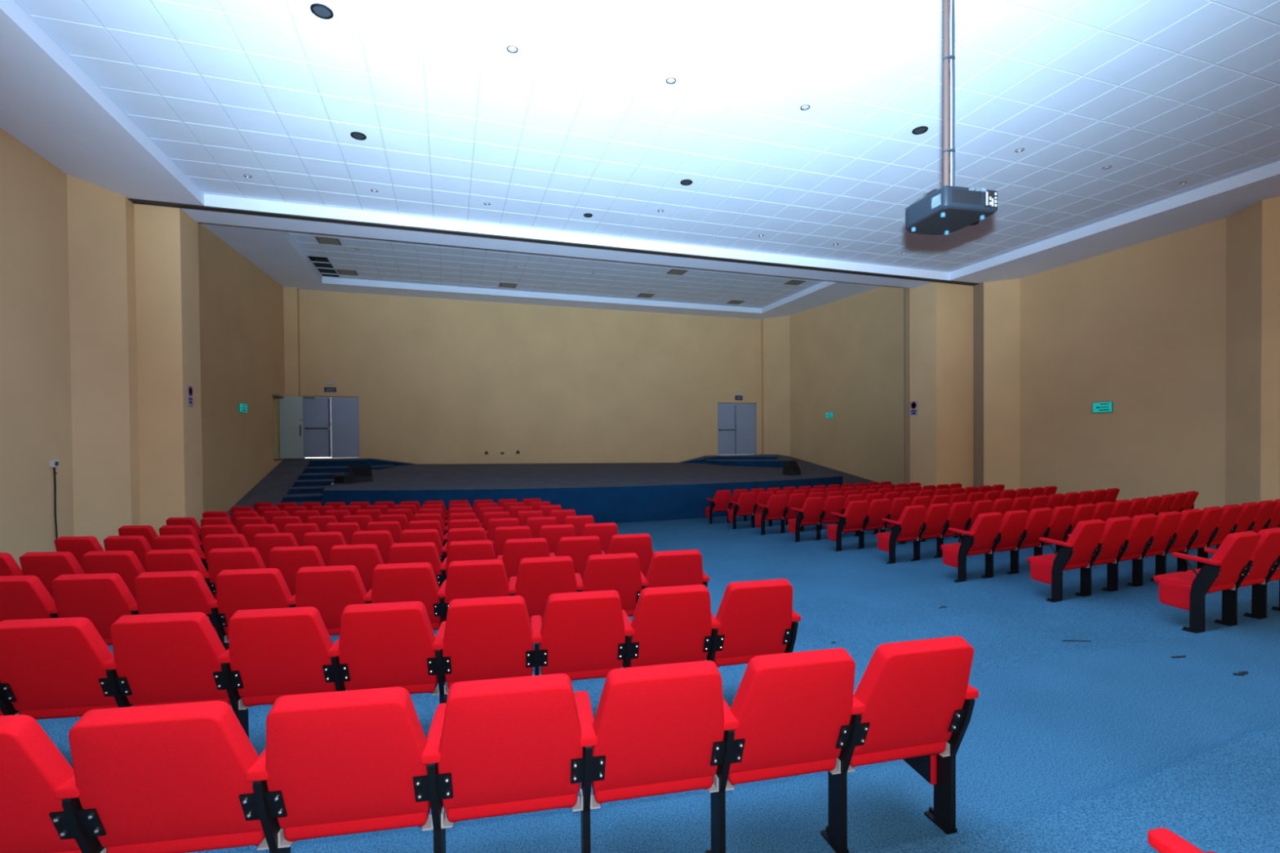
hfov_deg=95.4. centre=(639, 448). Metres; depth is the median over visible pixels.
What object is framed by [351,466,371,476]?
grille
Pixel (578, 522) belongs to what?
chair
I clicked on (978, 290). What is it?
trim
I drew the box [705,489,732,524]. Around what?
chair
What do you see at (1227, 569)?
chair
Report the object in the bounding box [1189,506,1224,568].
chair
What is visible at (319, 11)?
grille
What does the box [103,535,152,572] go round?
chair
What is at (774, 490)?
chair
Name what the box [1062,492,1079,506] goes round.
chair
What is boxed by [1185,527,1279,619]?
chair
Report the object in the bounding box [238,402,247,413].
exit sign
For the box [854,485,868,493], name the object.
chair
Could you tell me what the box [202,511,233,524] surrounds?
chair
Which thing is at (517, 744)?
chair
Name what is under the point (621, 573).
chair
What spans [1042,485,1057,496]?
chair
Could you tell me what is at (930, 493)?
chair
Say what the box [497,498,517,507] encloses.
chair
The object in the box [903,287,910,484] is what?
trim
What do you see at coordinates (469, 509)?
chair
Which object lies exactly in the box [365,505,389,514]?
chair
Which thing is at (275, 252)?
ceiling
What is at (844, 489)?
chair
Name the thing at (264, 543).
chair
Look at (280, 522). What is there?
chair
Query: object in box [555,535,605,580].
chair
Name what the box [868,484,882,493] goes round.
chair
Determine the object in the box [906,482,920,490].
chair
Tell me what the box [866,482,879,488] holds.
chair
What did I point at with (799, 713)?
chair
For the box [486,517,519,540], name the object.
chair
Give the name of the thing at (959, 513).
chair
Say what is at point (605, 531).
chair
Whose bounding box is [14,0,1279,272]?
ceiling
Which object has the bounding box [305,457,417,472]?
floor
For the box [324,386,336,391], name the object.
door sign
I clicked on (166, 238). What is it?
wall column
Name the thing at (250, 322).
wall
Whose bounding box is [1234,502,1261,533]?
chair
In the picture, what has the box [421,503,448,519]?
chair
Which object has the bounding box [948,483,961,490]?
chair
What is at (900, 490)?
chair
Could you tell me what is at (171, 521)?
chair
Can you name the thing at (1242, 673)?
scrap
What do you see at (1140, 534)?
chair
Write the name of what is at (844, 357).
wall
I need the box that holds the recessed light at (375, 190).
[370,188,378,192]
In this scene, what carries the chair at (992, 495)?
on the floor at (1099, 744)
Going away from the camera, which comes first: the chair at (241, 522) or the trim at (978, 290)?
the chair at (241, 522)
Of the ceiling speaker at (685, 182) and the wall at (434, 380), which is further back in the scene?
the wall at (434, 380)
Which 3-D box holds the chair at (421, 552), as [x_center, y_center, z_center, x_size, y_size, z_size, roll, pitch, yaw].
[-2.042,1.284,5.494,0.541,0.865,0.568,-1,1,-9]
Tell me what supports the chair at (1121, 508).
on the floor at (1099, 744)
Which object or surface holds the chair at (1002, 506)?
on the floor at (1099, 744)
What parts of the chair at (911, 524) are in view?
panel, armrest, seat, backrest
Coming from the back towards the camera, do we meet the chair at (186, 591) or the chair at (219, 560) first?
the chair at (219, 560)
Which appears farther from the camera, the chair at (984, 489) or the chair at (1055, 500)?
the chair at (984, 489)
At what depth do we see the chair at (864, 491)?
12.83 m
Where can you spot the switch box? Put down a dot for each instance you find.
(53, 464)
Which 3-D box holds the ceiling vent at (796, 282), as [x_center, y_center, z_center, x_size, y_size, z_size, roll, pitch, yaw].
[5.178,-5.531,19.483,0.540,0.022,0.540,-1,1,-18]
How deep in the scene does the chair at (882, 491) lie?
13.05 m
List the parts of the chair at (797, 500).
seat, backrest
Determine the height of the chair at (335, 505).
0.865 m
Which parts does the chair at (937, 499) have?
backrest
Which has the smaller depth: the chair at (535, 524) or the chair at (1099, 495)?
the chair at (535, 524)
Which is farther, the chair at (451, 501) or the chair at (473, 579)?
the chair at (451, 501)
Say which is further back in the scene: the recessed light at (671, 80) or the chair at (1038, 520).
the chair at (1038, 520)
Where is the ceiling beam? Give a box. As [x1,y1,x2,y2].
[181,193,949,288]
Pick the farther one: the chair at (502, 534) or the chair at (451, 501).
the chair at (451, 501)
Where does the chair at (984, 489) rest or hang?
on the floor at (1099, 744)
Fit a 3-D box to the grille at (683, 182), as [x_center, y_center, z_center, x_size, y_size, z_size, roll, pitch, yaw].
[0.755,-4.322,9.478,0.154,0.008,0.154,-1,1,-18]
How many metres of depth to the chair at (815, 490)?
13.71 m
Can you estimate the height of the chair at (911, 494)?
0.865 m
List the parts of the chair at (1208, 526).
seat, backrest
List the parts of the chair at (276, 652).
seat, hinge plate, armrest, hinge plate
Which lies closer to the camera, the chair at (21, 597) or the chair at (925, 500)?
the chair at (21, 597)
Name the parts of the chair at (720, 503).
panel, seat, backrest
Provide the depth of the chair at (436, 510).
9.78 m
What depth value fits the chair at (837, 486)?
15.57 m
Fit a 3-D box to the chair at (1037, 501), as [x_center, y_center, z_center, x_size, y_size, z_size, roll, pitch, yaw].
[6.540,1.212,9.859,0.541,0.865,0.568,-1,1,-28]
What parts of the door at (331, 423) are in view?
lock rod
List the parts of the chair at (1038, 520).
seat, backrest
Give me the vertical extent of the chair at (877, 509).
0.865 m
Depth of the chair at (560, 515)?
8.98 m
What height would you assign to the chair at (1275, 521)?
0.865 m
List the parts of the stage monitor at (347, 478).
panel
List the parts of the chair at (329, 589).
seat, armrest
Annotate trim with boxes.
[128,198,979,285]
[271,394,283,398]
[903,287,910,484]
[973,282,983,487]
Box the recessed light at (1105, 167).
[1102,165,1111,169]
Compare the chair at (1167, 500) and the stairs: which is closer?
the chair at (1167, 500)
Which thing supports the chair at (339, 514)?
on the floor at (1099, 744)
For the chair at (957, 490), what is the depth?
12.40 m
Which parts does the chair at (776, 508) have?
panel, armrest, seat, backrest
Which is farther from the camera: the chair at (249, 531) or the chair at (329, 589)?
the chair at (249, 531)
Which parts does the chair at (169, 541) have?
backrest, armrest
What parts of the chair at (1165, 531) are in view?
seat, backrest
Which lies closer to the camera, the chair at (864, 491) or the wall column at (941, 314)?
the chair at (864, 491)
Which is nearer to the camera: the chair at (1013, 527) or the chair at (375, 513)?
the chair at (1013, 527)
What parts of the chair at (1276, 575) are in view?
seat, backrest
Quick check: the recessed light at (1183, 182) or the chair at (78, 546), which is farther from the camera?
the recessed light at (1183, 182)
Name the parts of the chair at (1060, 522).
seat, backrest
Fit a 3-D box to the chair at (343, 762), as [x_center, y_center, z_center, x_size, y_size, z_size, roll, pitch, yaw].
[-0.902,1.164,1.997,0.541,0.865,0.568,-1,1,-10]
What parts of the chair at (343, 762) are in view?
seat, hinge plate, armrest, hinge plate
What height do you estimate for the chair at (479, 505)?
0.865 m
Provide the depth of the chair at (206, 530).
7.25 m
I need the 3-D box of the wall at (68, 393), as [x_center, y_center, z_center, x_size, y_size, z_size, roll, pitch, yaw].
[-5.525,-1.037,0.435,0.420,6.450,19.300,-1,1,-18]
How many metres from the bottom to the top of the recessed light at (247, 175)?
0.016 m
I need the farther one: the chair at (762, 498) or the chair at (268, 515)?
the chair at (762, 498)
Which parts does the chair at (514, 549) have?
armrest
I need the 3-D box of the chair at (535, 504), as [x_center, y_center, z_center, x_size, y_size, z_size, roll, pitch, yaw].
[-1.955,1.464,11.510,0.513,0.865,0.568,-1,1,-12]
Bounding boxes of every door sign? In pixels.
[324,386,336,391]
[734,395,742,399]
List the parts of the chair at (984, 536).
panel, armrest, seat, backrest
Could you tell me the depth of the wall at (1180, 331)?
11.95 m
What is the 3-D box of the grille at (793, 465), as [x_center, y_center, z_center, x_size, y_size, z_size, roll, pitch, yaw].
[4.973,0.571,18.766,0.378,0.278,0.158,-1,1,-38]
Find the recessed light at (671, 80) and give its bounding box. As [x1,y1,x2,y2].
[665,77,675,84]
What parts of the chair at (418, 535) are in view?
armrest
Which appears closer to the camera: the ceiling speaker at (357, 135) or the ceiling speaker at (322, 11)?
the ceiling speaker at (322, 11)
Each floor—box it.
[35,515,1279,852]
[226,457,315,518]
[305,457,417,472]
[679,454,880,486]
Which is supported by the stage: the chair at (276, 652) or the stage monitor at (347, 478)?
the stage monitor at (347, 478)
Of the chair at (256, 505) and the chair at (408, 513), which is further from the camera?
the chair at (256, 505)
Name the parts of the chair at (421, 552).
armrest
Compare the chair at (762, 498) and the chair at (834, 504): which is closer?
the chair at (834, 504)
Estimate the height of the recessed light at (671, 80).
0.016 m
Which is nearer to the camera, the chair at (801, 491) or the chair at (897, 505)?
the chair at (897, 505)
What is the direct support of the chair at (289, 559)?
on the floor at (1099, 744)
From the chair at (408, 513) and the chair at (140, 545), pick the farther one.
the chair at (408, 513)
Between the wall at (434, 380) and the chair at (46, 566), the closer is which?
the chair at (46, 566)
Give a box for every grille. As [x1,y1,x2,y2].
[312,6,330,17]
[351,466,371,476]
[352,133,364,138]
[681,180,691,184]
[788,461,799,470]
[914,128,926,133]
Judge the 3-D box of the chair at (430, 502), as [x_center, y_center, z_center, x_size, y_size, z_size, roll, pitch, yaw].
[-4.264,1.525,12.348,0.541,0.865,0.568,-1,1,-6]
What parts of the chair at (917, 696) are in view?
seat, backrest, panel, hinge plate, armrest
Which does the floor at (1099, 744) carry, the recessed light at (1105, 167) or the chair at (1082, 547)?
the chair at (1082, 547)
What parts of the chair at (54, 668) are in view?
seat, hinge plate, armrest, hinge plate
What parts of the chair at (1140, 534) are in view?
seat, backrest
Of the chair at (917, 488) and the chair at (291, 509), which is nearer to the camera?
the chair at (291, 509)
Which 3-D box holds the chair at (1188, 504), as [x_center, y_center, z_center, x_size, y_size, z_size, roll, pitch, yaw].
[8.976,1.142,9.805,0.513,0.865,0.568,-1,1,-32]
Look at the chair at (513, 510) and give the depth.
10.01 m
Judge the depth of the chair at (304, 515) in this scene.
9.61 m
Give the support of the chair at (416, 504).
on the floor at (1099, 744)
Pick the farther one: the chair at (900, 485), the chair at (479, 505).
the chair at (900, 485)
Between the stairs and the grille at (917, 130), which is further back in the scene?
the stairs
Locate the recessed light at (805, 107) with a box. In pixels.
[800,104,809,110]
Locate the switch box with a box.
[49,460,58,538]
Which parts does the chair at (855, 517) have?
panel, armrest, seat, backrest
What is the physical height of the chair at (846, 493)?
0.865 m
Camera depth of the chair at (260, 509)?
10.77 m
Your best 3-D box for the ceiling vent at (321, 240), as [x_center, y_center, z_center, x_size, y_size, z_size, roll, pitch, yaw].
[-8.082,-5.371,15.121,0.540,0.022,0.540,-1,1,-18]
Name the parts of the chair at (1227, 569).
panel, seat, armrest, armrest, backrest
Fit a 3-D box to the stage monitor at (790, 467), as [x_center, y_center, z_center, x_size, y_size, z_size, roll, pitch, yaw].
[4.915,0.638,18.836,0.426,0.460,0.400,-1,1,-38]
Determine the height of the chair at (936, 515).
0.865 m
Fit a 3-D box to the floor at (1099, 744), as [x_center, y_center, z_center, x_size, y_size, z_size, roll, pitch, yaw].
[1.926,1.573,8.283,20.000,0.774,29.500,-1,1,-18]
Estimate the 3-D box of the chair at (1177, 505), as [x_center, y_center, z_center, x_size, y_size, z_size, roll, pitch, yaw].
[8.563,1.148,9.554,0.541,0.865,0.568,-1,1,-31]
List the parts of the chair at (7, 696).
hinge plate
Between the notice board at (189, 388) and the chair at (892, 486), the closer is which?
the notice board at (189, 388)
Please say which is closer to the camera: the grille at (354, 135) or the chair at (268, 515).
the grille at (354, 135)
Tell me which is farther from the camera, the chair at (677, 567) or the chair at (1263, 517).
the chair at (1263, 517)
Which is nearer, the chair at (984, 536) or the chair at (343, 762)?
the chair at (343, 762)
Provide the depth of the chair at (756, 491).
14.50 m
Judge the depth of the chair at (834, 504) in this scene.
10.93 m
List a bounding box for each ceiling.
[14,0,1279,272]
[199,222,883,319]
[287,230,826,308]
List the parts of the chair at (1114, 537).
seat, backrest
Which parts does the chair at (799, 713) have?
seat, backrest, hinge plate, armrest, hinge plate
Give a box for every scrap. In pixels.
[1062,640,1091,641]
[1171,655,1186,657]
[1232,671,1248,675]
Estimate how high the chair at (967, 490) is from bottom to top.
0.865 m
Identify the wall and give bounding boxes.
[0,128,140,569]
[198,222,301,512]
[298,289,761,464]
[760,285,904,486]
[983,195,1279,509]
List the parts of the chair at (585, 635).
seat, hinge plate, armrest, hinge plate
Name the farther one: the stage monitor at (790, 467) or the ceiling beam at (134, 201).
the stage monitor at (790, 467)
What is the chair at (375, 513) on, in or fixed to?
on the floor at (1099, 744)
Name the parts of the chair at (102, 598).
seat, armrest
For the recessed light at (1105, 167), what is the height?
0.016 m
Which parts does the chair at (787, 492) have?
backrest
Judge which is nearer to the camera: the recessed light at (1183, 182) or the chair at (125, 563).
the chair at (125, 563)
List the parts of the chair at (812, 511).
panel, armrest, seat, backrest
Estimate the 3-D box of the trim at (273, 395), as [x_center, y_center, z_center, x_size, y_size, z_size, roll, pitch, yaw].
[-11.314,-1.611,18.222,0.110,0.060,1.120,-1,1,-18]
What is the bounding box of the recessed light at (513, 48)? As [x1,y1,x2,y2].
[506,44,518,53]
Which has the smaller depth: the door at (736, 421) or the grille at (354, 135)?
the grille at (354, 135)
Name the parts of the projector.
control panel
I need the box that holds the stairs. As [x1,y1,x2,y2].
[283,472,345,506]
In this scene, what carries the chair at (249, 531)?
on the floor at (1099, 744)
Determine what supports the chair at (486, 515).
on the floor at (1099, 744)
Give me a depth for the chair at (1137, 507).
8.55 m
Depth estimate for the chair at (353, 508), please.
10.79 m
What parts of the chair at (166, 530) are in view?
backrest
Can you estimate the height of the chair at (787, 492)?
0.865 m
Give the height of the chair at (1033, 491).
0.865 m
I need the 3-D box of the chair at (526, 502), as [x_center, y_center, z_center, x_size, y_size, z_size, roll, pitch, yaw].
[-2.327,1.506,12.648,0.513,0.865,0.568,-1,1,-11]
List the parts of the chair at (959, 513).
seat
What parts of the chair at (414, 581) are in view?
seat, armrest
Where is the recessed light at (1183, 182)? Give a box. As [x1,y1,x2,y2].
[1178,181,1188,184]
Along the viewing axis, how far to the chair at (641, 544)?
5.63 m
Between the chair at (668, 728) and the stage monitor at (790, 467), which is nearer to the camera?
the chair at (668, 728)
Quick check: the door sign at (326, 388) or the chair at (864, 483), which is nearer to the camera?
the chair at (864, 483)
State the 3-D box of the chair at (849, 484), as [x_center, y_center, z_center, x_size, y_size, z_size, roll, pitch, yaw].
[5.573,1.400,16.059,0.541,0.865,0.568,-1,1,-27]
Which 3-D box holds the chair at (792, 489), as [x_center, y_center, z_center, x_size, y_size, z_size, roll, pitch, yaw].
[3.780,1.425,15.187,0.541,0.865,0.568,-1,1,-25]
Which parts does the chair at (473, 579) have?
armrest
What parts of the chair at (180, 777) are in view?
seat, hinge plate, armrest, hinge plate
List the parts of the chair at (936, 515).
seat, backrest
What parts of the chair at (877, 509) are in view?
seat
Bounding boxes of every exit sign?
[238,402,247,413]
[826,412,833,418]
[1092,401,1112,413]
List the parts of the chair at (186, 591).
backrest, armrest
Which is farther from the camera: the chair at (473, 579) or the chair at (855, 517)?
the chair at (855, 517)
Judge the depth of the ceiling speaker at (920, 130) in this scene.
7.92 m
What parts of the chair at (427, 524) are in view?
armrest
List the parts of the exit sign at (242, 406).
plate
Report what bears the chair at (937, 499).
on the floor at (1099, 744)
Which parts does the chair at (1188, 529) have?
seat, backrest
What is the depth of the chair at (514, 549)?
5.42 m
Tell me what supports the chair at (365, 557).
on the floor at (1099, 744)
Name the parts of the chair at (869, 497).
backrest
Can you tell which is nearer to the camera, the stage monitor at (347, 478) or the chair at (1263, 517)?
the chair at (1263, 517)
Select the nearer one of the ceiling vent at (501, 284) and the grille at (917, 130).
the grille at (917, 130)
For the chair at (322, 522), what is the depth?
8.47 m
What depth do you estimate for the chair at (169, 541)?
6.12 m
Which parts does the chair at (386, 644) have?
seat, hinge plate, armrest, hinge plate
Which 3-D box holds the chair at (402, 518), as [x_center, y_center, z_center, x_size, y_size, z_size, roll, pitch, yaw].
[-3.639,1.409,8.836,0.541,0.865,0.568,-1,1,-7]
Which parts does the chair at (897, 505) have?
seat, backrest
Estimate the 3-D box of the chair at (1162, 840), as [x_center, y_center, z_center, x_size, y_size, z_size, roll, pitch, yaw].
[0.992,1.108,1.189,0.588,0.865,0.568,-1,1,-13]
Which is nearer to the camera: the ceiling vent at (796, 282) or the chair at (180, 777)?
the chair at (180, 777)
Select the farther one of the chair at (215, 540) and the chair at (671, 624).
the chair at (215, 540)
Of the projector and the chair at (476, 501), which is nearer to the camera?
the projector
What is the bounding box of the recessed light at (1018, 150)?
[1014,147,1024,152]
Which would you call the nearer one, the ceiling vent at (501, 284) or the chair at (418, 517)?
the chair at (418, 517)
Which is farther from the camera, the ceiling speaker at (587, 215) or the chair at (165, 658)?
the ceiling speaker at (587, 215)
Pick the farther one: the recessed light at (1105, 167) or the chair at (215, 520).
the recessed light at (1105, 167)
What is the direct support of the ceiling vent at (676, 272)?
in the ceiling at (376, 260)
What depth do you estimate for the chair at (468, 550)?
5.32 m
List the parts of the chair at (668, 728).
seat, backrest, hinge plate, armrest, hinge plate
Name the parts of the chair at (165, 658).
backrest, seat, hinge plate, armrest, hinge plate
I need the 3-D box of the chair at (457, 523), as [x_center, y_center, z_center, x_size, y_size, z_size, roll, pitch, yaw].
[-2.288,1.359,7.830,0.541,0.865,0.568,-1,1,-9]
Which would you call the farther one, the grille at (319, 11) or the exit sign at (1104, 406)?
the exit sign at (1104, 406)
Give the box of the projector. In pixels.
[905,0,997,235]
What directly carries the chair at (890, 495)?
on the floor at (1099, 744)
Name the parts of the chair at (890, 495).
backrest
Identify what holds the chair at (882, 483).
on the floor at (1099, 744)
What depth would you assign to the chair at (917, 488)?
13.51 m
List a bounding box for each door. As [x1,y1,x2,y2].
[279,395,303,458]
[302,395,359,458]
[717,402,756,455]
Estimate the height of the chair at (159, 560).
0.865 m
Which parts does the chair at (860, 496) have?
backrest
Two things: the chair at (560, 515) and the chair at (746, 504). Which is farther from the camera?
the chair at (746, 504)
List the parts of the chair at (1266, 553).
seat, backrest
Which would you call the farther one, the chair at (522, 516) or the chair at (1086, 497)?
the chair at (1086, 497)
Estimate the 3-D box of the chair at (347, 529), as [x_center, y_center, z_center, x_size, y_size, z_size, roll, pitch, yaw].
[-3.759,1.373,7.630,0.541,0.865,0.568,-1,1,-6]
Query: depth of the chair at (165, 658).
2.80 m
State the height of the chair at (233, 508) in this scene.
0.865 m
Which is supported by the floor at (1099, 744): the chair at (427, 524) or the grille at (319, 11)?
the chair at (427, 524)
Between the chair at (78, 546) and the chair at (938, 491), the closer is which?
the chair at (78, 546)
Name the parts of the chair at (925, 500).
backrest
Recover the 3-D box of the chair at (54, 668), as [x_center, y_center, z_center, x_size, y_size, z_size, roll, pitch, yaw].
[-2.749,1.219,2.932,0.541,0.865,0.568,-1,1,-7]
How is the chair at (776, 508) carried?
on the floor at (1099, 744)
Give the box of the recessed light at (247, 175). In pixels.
[243,173,252,177]
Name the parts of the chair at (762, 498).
backrest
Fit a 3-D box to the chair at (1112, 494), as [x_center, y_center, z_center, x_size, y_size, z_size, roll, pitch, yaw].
[8.702,1.180,11.061,0.513,0.865,0.568,-1,1,-31]
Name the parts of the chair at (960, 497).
backrest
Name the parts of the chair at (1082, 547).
panel, armrest, seat, armrest, backrest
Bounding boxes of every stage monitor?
[333,471,356,484]
[348,465,373,482]
[782,460,800,475]
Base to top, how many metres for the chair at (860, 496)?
0.865 m
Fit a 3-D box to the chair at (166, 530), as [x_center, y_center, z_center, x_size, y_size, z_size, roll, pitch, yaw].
[-5.734,1.391,7.495,0.541,0.865,0.568,0,1,-2]
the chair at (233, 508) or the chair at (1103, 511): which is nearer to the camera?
the chair at (1103, 511)
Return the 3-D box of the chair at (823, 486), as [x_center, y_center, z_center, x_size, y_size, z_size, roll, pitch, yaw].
[4.679,1.413,15.617,0.541,0.865,0.568,-1,1,-26]
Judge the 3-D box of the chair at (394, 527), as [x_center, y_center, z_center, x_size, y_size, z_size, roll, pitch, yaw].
[-3.267,1.369,7.687,0.541,0.865,0.568,-1,1,-7]
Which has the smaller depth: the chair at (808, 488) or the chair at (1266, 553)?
the chair at (1266, 553)
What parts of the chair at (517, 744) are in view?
backrest, seat, hinge plate, armrest, hinge plate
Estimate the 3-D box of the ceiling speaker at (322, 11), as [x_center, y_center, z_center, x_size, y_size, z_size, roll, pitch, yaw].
[-3.091,-4.241,5.661,0.198,0.018,0.198,-1,1,-18]
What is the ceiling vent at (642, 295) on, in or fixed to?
in the ceiling at (376, 260)
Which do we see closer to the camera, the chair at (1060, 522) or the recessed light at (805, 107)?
the recessed light at (805, 107)
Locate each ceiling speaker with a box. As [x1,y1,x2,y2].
[310,3,333,19]
[350,132,366,140]
[583,213,592,217]
[680,179,692,185]
[911,126,928,134]
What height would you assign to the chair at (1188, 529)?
0.865 m
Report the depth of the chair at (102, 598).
3.87 m
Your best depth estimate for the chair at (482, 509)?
9.92 m
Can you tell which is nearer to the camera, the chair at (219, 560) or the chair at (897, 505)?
the chair at (219, 560)
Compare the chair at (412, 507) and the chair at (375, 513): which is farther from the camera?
the chair at (412, 507)
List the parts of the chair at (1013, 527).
seat, backrest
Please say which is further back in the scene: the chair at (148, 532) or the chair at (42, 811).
the chair at (148, 532)
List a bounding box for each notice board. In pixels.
[186,385,193,406]
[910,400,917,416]
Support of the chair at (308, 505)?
on the floor at (1099, 744)
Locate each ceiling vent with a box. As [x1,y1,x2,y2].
[315,236,342,245]
[336,269,358,275]
[498,282,516,288]
[635,293,655,297]
[666,268,688,275]
[725,300,744,304]
[783,280,806,285]
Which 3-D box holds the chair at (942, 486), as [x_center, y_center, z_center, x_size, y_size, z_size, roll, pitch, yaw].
[7.213,1.306,14.248,0.541,0.865,0.568,-1,1,-28]
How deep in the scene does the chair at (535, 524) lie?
7.75 m
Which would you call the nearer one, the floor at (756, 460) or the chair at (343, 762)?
the chair at (343, 762)
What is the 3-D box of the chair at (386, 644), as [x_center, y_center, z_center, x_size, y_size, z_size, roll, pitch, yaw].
[-1.278,1.204,3.151,0.541,0.865,0.568,-1,1,-10]
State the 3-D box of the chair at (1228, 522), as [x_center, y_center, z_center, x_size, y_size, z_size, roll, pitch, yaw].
[7.282,1.133,7.464,0.541,0.865,0.568,-1,1,-26]
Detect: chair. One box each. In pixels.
[0,552,22,576]
[0,575,58,622]
[0,617,132,719]
[0,681,18,715]
[0,714,106,852]
[19,551,84,600]
[51,573,138,645]
[54,536,104,570]
[68,700,293,852]
[81,550,146,600]
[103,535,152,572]
[110,612,248,737]
[118,525,157,550]
[133,570,228,650]
[144,549,216,599]
[153,534,208,572]
[159,524,204,552]
[165,517,201,540]
[200,516,232,526]
[200,524,238,548]
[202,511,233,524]
[203,533,249,562]
[207,547,266,599]
[215,568,296,639]
[227,606,350,706]
[230,506,253,523]
[231,511,259,528]
[235,516,267,533]
[241,524,279,547]
[253,502,274,511]
[253,533,298,568]
[257,506,280,516]
[262,511,289,524]
[265,686,453,852]
[269,546,325,595]
[271,515,302,533]
[276,502,297,511]
[283,506,306,515]
[284,523,320,546]
[293,510,319,523]
[295,564,372,635]
[301,502,321,510]
[302,531,346,566]
[306,515,337,532]
[311,505,334,515]
[324,502,346,510]
[324,510,351,522]
[325,522,360,544]
[329,543,388,592]
[337,505,361,515]
[338,600,452,703]
[342,515,373,530]
[349,502,370,509]
[351,530,394,564]
[355,509,382,521]
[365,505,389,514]
[366,520,402,543]
[371,562,448,631]
[374,501,395,509]
[377,514,408,530]
[386,508,413,522]
[388,542,447,588]
[393,504,417,515]
[399,501,421,511]
[400,528,447,563]
[407,520,447,546]
[413,513,448,535]
[417,507,448,526]
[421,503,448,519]
[424,500,448,515]
[437,673,605,852]
[442,595,547,688]
[444,559,516,603]
[445,540,502,574]
[446,519,487,542]
[446,527,496,557]
[447,503,475,518]
[447,506,478,524]
[447,512,482,530]
[448,500,468,509]
[472,499,493,512]
[475,502,497,516]
[478,506,503,523]
[481,511,510,530]
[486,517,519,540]
[493,525,532,559]
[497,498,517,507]
[502,502,524,511]
[502,537,555,582]
[508,506,533,517]
[514,555,584,622]
[516,510,543,525]
[522,497,541,506]
[526,516,557,537]
[529,501,550,511]
[537,524,575,556]
[538,504,561,516]
[539,590,639,680]
[549,509,576,524]
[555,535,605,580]
[563,515,594,536]
[581,522,617,554]
[582,552,648,616]
[591,660,745,852]
[607,533,654,577]
[629,584,724,668]
[645,549,710,587]
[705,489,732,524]
[713,578,800,666]
[727,648,870,852]
[728,492,758,528]
[729,488,748,521]
[750,488,764,498]
[755,490,773,526]
[755,493,788,535]
[766,487,781,494]
[775,489,791,524]
[782,486,796,493]
[785,493,806,531]
[787,496,825,542]
[792,488,808,498]
[797,485,811,494]
[807,488,823,497]
[808,492,825,529]
[813,484,826,492]
[821,495,845,524]
[823,487,839,498]
[823,490,843,502]
[826,484,839,489]
[826,500,869,551]
[839,483,853,490]
[840,486,853,495]
[843,489,860,502]
[843,493,864,536]
[849,635,978,834]
[853,482,866,489]
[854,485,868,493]
[860,488,876,499]
[863,493,882,534]
[864,498,891,533]
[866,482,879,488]
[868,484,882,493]
[875,505,927,564]
[876,488,892,497]
[880,481,891,486]
[882,484,895,491]
[882,491,900,528]
[885,497,911,544]
[892,486,907,495]
[895,483,908,489]
[899,490,917,502]
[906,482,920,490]
[906,485,921,493]
[910,495,931,542]
[916,489,933,500]
[920,502,950,558]
[921,484,935,492]
[929,494,950,539]
[933,488,949,495]
[935,484,949,489]
[940,511,1003,582]
[943,501,973,542]
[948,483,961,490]
[948,487,964,496]
[948,493,968,537]
[963,486,978,496]
[966,491,984,503]
[967,499,993,531]
[977,485,991,493]
[982,490,1000,502]
[991,484,1004,491]
[991,497,1013,515]
[994,510,1029,574]
[999,488,1016,499]
[1010,496,1031,511]
[1013,488,1030,500]
[1019,507,1053,569]
[1026,519,1106,602]
[1028,487,1044,497]
[1028,494,1048,511]
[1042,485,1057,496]
[1043,505,1075,553]
[1045,493,1065,509]
[1057,516,1133,591]
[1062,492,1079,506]
[1065,503,1096,542]
[1076,490,1094,504]
[1090,488,1107,505]
[1091,501,1115,521]
[1103,488,1119,502]
[1110,499,1132,517]
[1119,513,1158,586]
[1127,497,1147,518]
[1143,495,1162,515]
[1144,511,1182,581]
[1147,827,1204,852]
[1153,530,1260,633]
[1157,493,1175,514]
[1167,508,1204,572]
[1170,492,1187,512]
[1182,490,1199,510]
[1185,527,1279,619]
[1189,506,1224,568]
[1209,503,1243,549]
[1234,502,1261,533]
[1251,499,1277,533]
[1266,498,1279,528]
[1269,564,1279,611]
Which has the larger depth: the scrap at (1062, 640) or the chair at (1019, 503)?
the chair at (1019, 503)
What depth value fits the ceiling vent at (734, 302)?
22.18 m
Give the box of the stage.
[322,462,842,523]
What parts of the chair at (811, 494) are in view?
backrest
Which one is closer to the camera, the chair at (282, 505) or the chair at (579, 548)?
the chair at (579, 548)
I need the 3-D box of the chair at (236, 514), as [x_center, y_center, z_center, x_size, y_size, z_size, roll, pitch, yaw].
[-6.480,1.470,9.859,0.541,0.865,0.568,0,1,0]
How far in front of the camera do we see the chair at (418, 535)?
6.38 m
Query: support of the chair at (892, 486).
on the floor at (1099, 744)
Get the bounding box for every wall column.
[133,204,203,535]
[909,282,973,489]
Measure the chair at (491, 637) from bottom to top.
0.865 m
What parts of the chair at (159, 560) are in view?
backrest, armrest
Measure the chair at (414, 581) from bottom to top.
0.865 m
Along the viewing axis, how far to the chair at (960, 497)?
10.56 m
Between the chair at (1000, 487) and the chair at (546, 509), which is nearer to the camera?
the chair at (546, 509)
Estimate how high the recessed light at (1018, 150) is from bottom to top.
0.016 m
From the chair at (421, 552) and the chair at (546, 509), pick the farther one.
the chair at (546, 509)
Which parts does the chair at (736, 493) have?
backrest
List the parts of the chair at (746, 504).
panel, seat, backrest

